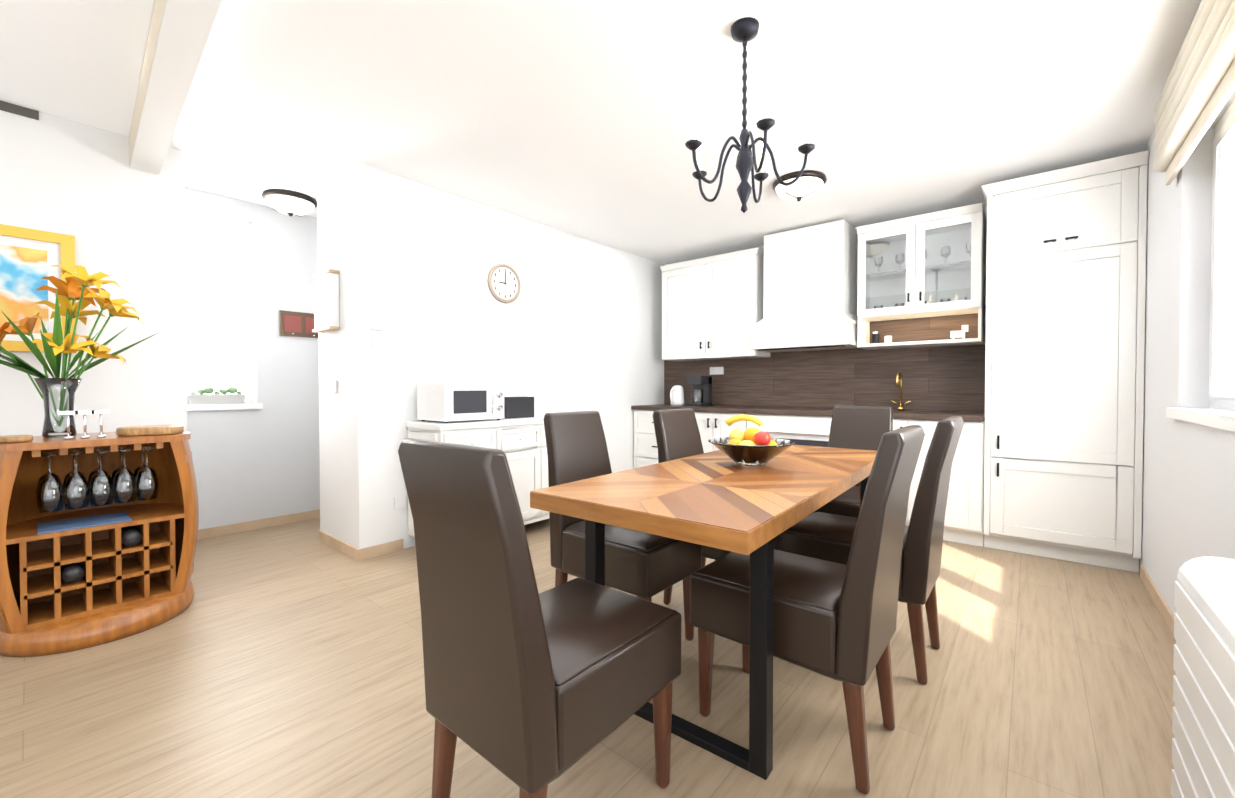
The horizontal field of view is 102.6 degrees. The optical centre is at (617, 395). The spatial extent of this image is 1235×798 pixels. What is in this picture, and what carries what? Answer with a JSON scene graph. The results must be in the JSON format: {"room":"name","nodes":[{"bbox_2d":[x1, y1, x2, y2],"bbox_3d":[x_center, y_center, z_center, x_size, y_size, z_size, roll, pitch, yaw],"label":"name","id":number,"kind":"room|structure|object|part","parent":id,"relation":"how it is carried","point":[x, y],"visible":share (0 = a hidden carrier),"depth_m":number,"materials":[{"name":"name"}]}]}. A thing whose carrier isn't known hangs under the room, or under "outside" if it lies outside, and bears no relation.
{"room":"kitchen","nodes":[
{"label":"kitchen","id":0,"kind":"room"},
{"bbox_2d":[0,110,186,435],"bbox_3d":[-3.909,-0.195,2.051,0.914,2.500,3.100,1,1,40],"label":"wall","id":1,"kind":"structure","parent":0,"point":[104,203],"depth_m":2.68,"materials":[{"name":"white paint"}]},
{"bbox_2d":[0,100,38,119],"bbox_3d":[-3.249,-1.419,2.157,0.006,0.045,0.940,1,1,40],"label":"trim","id":2,"kind":"structure","parent":1,"relation":"attached to","point":[18,110],"depth_m":2.47,"materials":[{"name":"grey metal"}]},
{"bbox_3d":[-3.087,-0.527,2.339,0.030,0.615,0.705,1,1,40],"label":"painting in gold frame","id":3,"kind":"part","parent":1,"relation":"part of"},
{"bbox_2d":[184,187,319,529],"bbox_3d":[-1.871,-0.240,5.039,0.200,2.500,4.100,1,1,40],"label":"wall","id":4,"kind":"structure","parent":0,"point":[254,464],"depth_m":3.87,"materials":[{"name":"white paint"}]},
{"bbox_2d":[184,208,252,402],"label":"window","id":5,"kind":"structure","parent":4,"relation":"in","point":[247,279],"depth_m":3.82,"materials":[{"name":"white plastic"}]},
{"bbox_2d":[187,403,262,410],"bbox_3d":[-2.959,0.084,3.644,0.130,0.045,0.545,1,1,40],"label":"window sill","id":6,"kind":"structure","parent":4,"relation":"attached to","point":[205,407],"depth_m":3.63,"materials":[{"name":"white plastic"}]},
{"bbox_2d":[187,385,245,403],"bbox_3d":[-2.959,-0.012,3.646,0.105,0.143,0.340,1,1,40],"label":"pot","id":7,"kind":"object","parent":6,"relation":"on","point":[209,397],"visible":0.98,"depth_m":3.62,"materials":[{"name":"white ceramic"}]},
{"bbox_2d":[197,509,319,539],"bbox_3d":[-1.789,0.976,4.989,0.012,0.070,4.100,1,1,40],"label":"baseboard","id":8,"kind":"structure","parent":4,"relation":"attached to","point":[302,516],"depth_m":3.80,"materials":[{"name":"brown wood"}]},
{"bbox_2d":[279,310,317,337],"bbox_3d":[-2.508,-0.576,4.080,0.040,0.200,0.480,1,1,40],"label":"picture","id":9,"kind":"object","parent":4,"relation":"attached to","point":[295,324],"visible":0.69,"depth_m":3.98,"materials":[{"name":"brown wood"}]},
{"bbox_2d":[317,161,664,548],"bbox_3d":[-0.792,-0.234,4.605,0.650,2.500,3.380,1,1,40],"label":"wall block","id":10,"kind":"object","parent":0,"point":[575,325],"visible":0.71,"depth_m":3.55,"materials":[{"name":"white paint"}]},
{"bbox_2d":[312,269,339,332],"bbox_3d":[-1.966,-0.629,3.330,0.300,0.390,0.065,1,1,40],"label":"wall lamp","id":11,"kind":"object","parent":10,"relation":"attached to","point":[326,300],"visible":1,"depth_m":3.26,"materials":[{"name":"white plastic"}]},
{"bbox_2d":[330,380,336,391],"bbox_3d":[-1.911,-0.064,3.327,0.080,0.080,0.012,1,1,40],"label":"light switch","id":12,"kind":"object","parent":10,"relation":"attached to","point":[333,385],"visible":1,"depth_m":3.31,"materials":[{"name":"white plastic"}]},
{"bbox_2d":[371,317,383,330],"bbox_3d":[-1.544,-0.462,3.183,0.012,0.080,0.080,1,1,40],"label":"light switch","id":13,"kind":"object","parent":10,"relation":"attached to","point":[377,323],"depth_m":3.18,"materials":[{"name":"white plastic"}]},
{"bbox_2d":[394,496,405,509],"bbox_3d":[-1.454,0.716,3.308,0.012,0.080,0.080,1,1,40],"label":"light switch","id":14,"kind":"object","parent":10,"relation":"attached to","point":[399,502],"depth_m":3.30,"materials":[{"name":"white plastic"}]},
{"bbox_2d":[488,263,520,302],"bbox_3d":[-0.897,-0.894,3.939,0.024,0.310,0.310,1,1,40],"label":"wall clock","id":15,"kind":"object","parent":10,"relation":"attached to","point":[504,284],"visible":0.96,"depth_m":3.93,"materials":[{"name":"beige plastic"}]},
{"bbox_2d":[0,518,1175,797],"bbox_3d":[-0.803,1.083,2.207,5.640,0.060,7.700,1,1,40],"label":"floor","id":16,"kind":"structure","parent":0,"point":[284,660],"depth_m":1.71,"materials":[{"name":"brown wood"}]},
{"bbox_2d":[0,431,198,656],"bbox_3d":[-2.424,0.621,2.315,0.682,0.860,0.704,1,1,40],"label":"wine rack","id":17,"kind":"object","parent":16,"relation":"on","point":[98,540],"visible":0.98,"depth_m":2.26,"materials":[{"name":"brown wood"}]},
{"bbox_2d":[0,435,33,442],"bbox_3d":[-2.539,0.182,2.083,0.130,0.024,0.102,1,1,40],"label":"board","id":18,"kind":"object","parent":17,"relation":"on","point":[13,438],"visible":1,"depth_m":2.05,"materials":[{"name":"brown wood"}]},
{"bbox_2d":[0,265,155,437],"bbox_3d":[-2.544,-0.204,2.286,0.465,0.788,0.654,1,1,40],"label":"vase","id":19,"kind":"object","parent":17,"relation":"on","point":[77,285],"visible":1,"depth_m":2.28,"materials":[{"name":"clear glass"}]},
{"bbox_2d":[58,410,110,439],"bbox_3d":[-2.380,0.130,2.210,0.028,0.124,0.160,1,1,40],"label":"candle holder","id":20,"kind":"object","parent":17,"relation":"on","point":[85,436],"visible":1,"depth_m":2.21,"materials":[{"name":"white metal"}]},
{"bbox_2d":[116,425,183,435],"bbox_3d":[-2.272,0.169,2.413,0.194,0.039,0.243,1,1,40],"label":"wood tray","id":21,"kind":"object","parent":17,"relation":"on","point":[149,430],"visible":1,"depth_m":2.35,"materials":[{"name":"brown wood"}]},
{"bbox_2d":[318,530,362,560],"bbox_3d":[-1.873,1.001,3.317,0.652,0.070,0.012,1,1,40],"label":"baseboard","id":22,"kind":"structure","parent":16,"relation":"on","point":[357,554],"depth_m":3.27,"materials":[{"name":"brown wood"}]},
{"bbox_2d":[406,414,549,543],"bbox_3d":[-0.857,0.601,3.671,0.460,0.860,1.245,1,1,40],"label":"sideboard","id":23,"kind":"object","parent":16,"relation":"on","point":[520,443],"visible":0.31,"depth_m":3.51,"materials":[{"name":"white wood"}]},
{"bbox_2d":[417,383,503,422],"bbox_3d":[-1.070,0.044,3.407,0.370,0.259,0.460,1,1,40],"label":"microwave","id":24,"kind":"object","parent":23,"relation":"on","point":[445,402],"visible":1,"depth_m":3.26,"materials":[{"name":"white plastic"}]},
{"bbox_2d":[503,396,533,418],"bbox_3d":[-0.793,0.086,3.776,0.180,0.163,0.260,1,1,40],"label":"toaster","id":25,"kind":"object","parent":23,"relation":"on","point":[518,406],"visible":0.75,"depth_m":3.70,"materials":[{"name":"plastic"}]},
{"bbox_2d":[398,438,681,797],"bbox_3d":[-0.170,0.581,1.242,0.396,0.974,0.615,1,1,40],"label":"chair","id":26,"kind":"object","parent":16,"relation":"on","point":[531,691],"visible":1,"depth_m":1.05,"materials":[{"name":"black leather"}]},
{"bbox_2d":[543,411,700,640],"bbox_3d":[0.003,0.566,2.176,0.615,0.974,0.396,1,1,40],"label":"chair","id":27,"kind":"object","parent":16,"relation":"on","point":[644,566],"visible":0.58,"depth_m":2.10,"materials":[{"name":"black leather"}]},
{"bbox_2d":[634,409,657,467],"bbox_3d":[0.589,0.576,5.270,0.621,0.860,0.602,1,1,40],"label":"base cabinet","id":28,"kind":"object","parent":16,"relation":"on","point":[645,444],"depth_m":5.14,"materials":[{"name":"white wood"}]},
{"bbox_2d":[631,404,984,421],"bbox_3d":[1.491,0.138,4.492,2.994,0.039,0.621,1,1,40],"label":"countertop","id":29,"kind":"structure","parent":28,"relation":"on","point":[942,415],"depth_m":4.14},
{"bbox_2d":[670,385,684,405],"bbox_3d":[0.618,-0.003,5.226,0.156,0.215,0.218,1,1,40],"label":"kettle","id":30,"kind":"object","parent":29,"relation":"on","point":[676,395],"visible":1,"depth_m":5.19,"materials":[{"name":"white plastic"}]},
{"bbox_2d":[686,375,711,405],"bbox_3d":[0.839,-0.046,5.084,0.180,0.314,0.224,1,1,40],"label":"coffee maker","id":31,"kind":"object","parent":29,"relation":"on","point":[702,391],"visible":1,"depth_m":5.05,"materials":[{"name":"grey plastic"}]},
{"bbox_2d":[891,371,910,410],"bbox_3d":[2.280,-0.037,4.000,0.145,0.321,0.176,1,1,40],"label":"brass faucet","id":32,"kind":"object","parent":29,"relation":"on","point":[899,383],"visible":1,"depth_m":4.04,"materials":[{"name":"gold metal"}]},
{"bbox_2d":[530,445,876,779],"bbox_3d":[0.581,0.680,2.124,0.750,0.751,1.860,1,1,38],"label":"dining table","id":33,"kind":"object","parent":16,"relation":"on","point":[718,499],"visible":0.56,"depth_m":1.50,"materials":[{"name":"brown wood"}]},
{"bbox_2d":[708,414,794,466],"bbox_3d":[0.584,0.195,2.167,0.370,0.215,0.370,1,1,40],"label":"fruit bowl","id":34,"kind":"object","parent":33,"relation":"on","point":[753,447],"visible":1,"depth_m":2.10,"materials":[{"name":"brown glass"}]},
{"bbox_2d":[652,408,780,604],"bbox_3d":[0.517,0.562,2.463,0.615,0.974,0.396,1,1,40],"label":"chair","id":35,"kind":"object","parent":16,"relation":"on","point":[677,434],"visible":0.19,"depth_m":2.53,"materials":[{"name":"black leather"}]},
{"bbox_2d":[694,412,745,452],"bbox_3d":[1.083,0.583,4.856,0.670,0.860,0.602,1,1,40],"label":"base cabinet","id":36,"kind":"object","parent":16,"relation":"on","point":[711,425],"depth_m":4.62,"materials":[{"name":"white wood"}]},
{"bbox_2d":[746,413,831,446],"bbox_3d":[1.654,0.590,4.377,0.820,0.860,0.602,1,1,40],"label":"base cabinet","id":37,"kind":"object","parent":16,"relation":"on","point":[800,429],"depth_m":4.11,"materials":[{"name":"white wood"}]},
{"bbox_2d":[690,425,924,794],"bbox_3d":[0.598,0.575,1.586,0.615,0.974,0.396,1,1,40],"label":"chair","id":38,"kind":"object","parent":16,"relation":"on","point":[835,621],"visible":0.85,"depth_m":1.40,"materials":[{"name":"black leather"}]},
{"bbox_2d":[808,405,892,517],"bbox_3d":[1.350,0.556,2.884,0.396,0.974,0.615,1,1,40],"label":"chair","id":39,"kind":"object","parent":16,"relation":"on","point":[861,427],"visible":0.23,"depth_m":3.02,"materials":[{"name":"black leather"}]},
{"bbox_2d":[781,416,963,684],"bbox_3d":[1.059,0.568,2.074,0.615,0.974,0.396,1,1,40],"label":"chair","id":40,"kind":"object","parent":16,"relation":"on","point":[824,536],"visible":0.75,"depth_m":1.82,"materials":[{"name":"black leather"}]},
{"bbox_2d":[893,419,984,546],"bbox_3d":[2.307,0.598,3.830,0.883,0.860,0.602,1,1,40],"label":"base cabinet","id":41,"kind":"object","parent":16,"relation":"on","point":[964,518],"depth_m":3.40,"materials":[{"name":"white wood"}]},
{"bbox_2d":[981,150,1148,572],"bbox_3d":[2.906,-0.176,3.289,0.766,2.425,0.640,1,1,40],"label":"tall cabinet","id":42,"kind":"object","parent":16,"relation":"on","point":[1065,347],"visible":1,"depth_m":3.05,"materials":[{"name":"white wood"}]},
{"bbox_2d":[1171,556,1234,797],"bbox_3d":[0.935,0.725,0.537,0.230,0.706,1.480,1,1,40],"label":"radiator","id":43,"kind":"object","parent":16,"relation":"on","point":[1203,741],"visible":1,"depth_m":0.99,"materials":[{"name":"white metal"}]},
{"bbox_2d":[0,0,1201,264],"bbox_3d":[-0.803,-1.485,2.168,5.640,0.083,7.700,1,1,40],"label":"ceiling","id":44,"kind":"structure","parent":0,"point":[571,116],"depth_m":2.39,"materials":[{"name":"white paint"}]},
{"bbox_2d":[129,0,221,174],"bbox_3d":[-1.084,-1.344,1.329,4.390,0.179,0.332,1,1,40],"label":"ceiling beam","id":45,"kind":"structure","parent":44,"relation":"attached to","point":[178,34],"depth_m":1.96,"materials":[{"name":"white paint"}]},
{"bbox_2d":[262,189,316,216],"bbox_3d":[-2.434,-1.400,3.680,0.350,0.140,0.350,1,1,40],"label":"light","id":46,"kind":"object","parent":44,"relation":"attached to","point":[290,203],"visible":1,"depth_m":3.59,"materials":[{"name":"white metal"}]},
{"bbox_2d":[685,17,814,212],"bbox_3d":[0.500,-1.081,1.960,0.498,0.725,0.491,1,1,40],"label":"chandelier","id":47,"kind":"object","parent":44,"relation":"hanging from","point":[744,30],"visible":1,"depth_m":1.92,"materials":[{"name":"grey metal"}]},
{"bbox_2d":[773,170,826,200],"bbox_3d":[1.241,-1.395,3.379,0.350,0.140,0.350,1,1,40],"label":"light","id":48,"kind":"object","parent":44,"relation":"attached to","point":[807,184],"visible":0.98,"depth_m":3.28,"materials":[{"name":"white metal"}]},
{"bbox_2d":[666,203,986,411],"bbox_3d":[1.558,-0.240,5.004,5.640,2.500,0.250,1,1,40],"label":"wall","id":49,"kind":"structure","parent":0,"point":[984,207],"depth_m":4.36,"materials":[{"name":"white paint"}]},
{"bbox_2d":[660,248,769,360],"bbox_3d":[0.990,-0.873,5.050,1.099,0.995,0.367,1,1,40],"label":"upper cabinet","id":50,"kind":"object","parent":49,"relation":"attached to","point":[712,307],"visible":0.96,"depth_m":4.90,"materials":[{"name":"white wood"}]},
{"bbox_2d":[710,367,723,374],"bbox_3d":[1.050,-0.263,5.239,0.160,0.080,0.016,1,1,40],"label":"power outlet","id":51,"kind":"object","parent":49,"relation":"attached to","point":[716,370],"depth_m":5.23,"materials":[{"name":"white plastic"}]},
{"bbox_2d":[749,219,857,351],"bbox_3d":[1.677,-0.928,4.384,0.855,1.045,0.499,1,1,40],"label":"range hood","id":52,"kind":"object","parent":49,"relation":"attached to","point":[809,299],"visible":0.85,"depth_m":4.23,"materials":[{"name":"white"}]},
{"bbox_2d":[664,305,985,411],"bbox_3d":[1.688,-0.296,4.721,2.994,0.819,0.010,1,1,40],"label":"backsplash panel","id":53,"kind":"object","parent":49,"relation":"attached to","point":[944,378],"visible":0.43,"depth_m":4.30,"materials":[{"name":"brown wood"}]},
{"bbox_2d":[856,203,985,349],"bbox_3d":[2.369,-0.877,3.891,0.825,0.971,0.370,1,1,40],"label":"upper cabinet","id":54,"kind":"object","parent":49,"relation":"attached to","point":[932,264],"visible":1,"depth_m":3.85,"materials":[{"name":"white wood"}]},
{"bbox_2d":[1139,90,1234,613],"bbox_3d":[1.192,-0.171,0.451,0.250,2.500,7.200,1,1,40],"label":"wall","id":55,"kind":"structure","parent":0,"point":[1188,499],"depth_m":2.18,"materials":[{"name":"white paint"}]},
{"bbox_2d":[1140,565,1173,635],"bbox_3d":[2.274,1.022,1.963,0.012,0.070,2.280,1,1,40],"label":"baseboard","id":56,"kind":"structure","parent":55,"relation":"attached to","point":[1159,601],"depth_m":2.43,"materials":[{"name":"brown wood"}]},
{"bbox_2d":[1152,0,1234,185],"bbox_3d":[1.994,-1.179,1.650,0.073,0.440,1.650,1,1,40],"label":"blind","id":57,"kind":"object","parent":55,"relation":"attached to","point":[1198,89],"visible":1,"depth_m":1.76,"materials":[{"name":"beige fabric"}]},
{"bbox_2d":[1166,407,1234,431],"bbox_3d":[2.051,0.084,1.627,0.120,0.045,1.500,1,1,40],"label":"window sill","id":58,"kind":"structure","parent":55,"relation":"attached to","point":[1219,418],"depth_m":1.78,"materials":[{"name":"white plastic"}]},
{"bbox_2d":[1209,99,1234,410],"bbox_3d":[2.101,-0.528,1.576,0.110,1.220,1.420,1,1,40],"label":"window","id":59,"kind":"structure","parent":55,"relation":"in","point":[1222,355],"depth_m":2.04,"materials":[{"name":"white plastic"}]}
]}

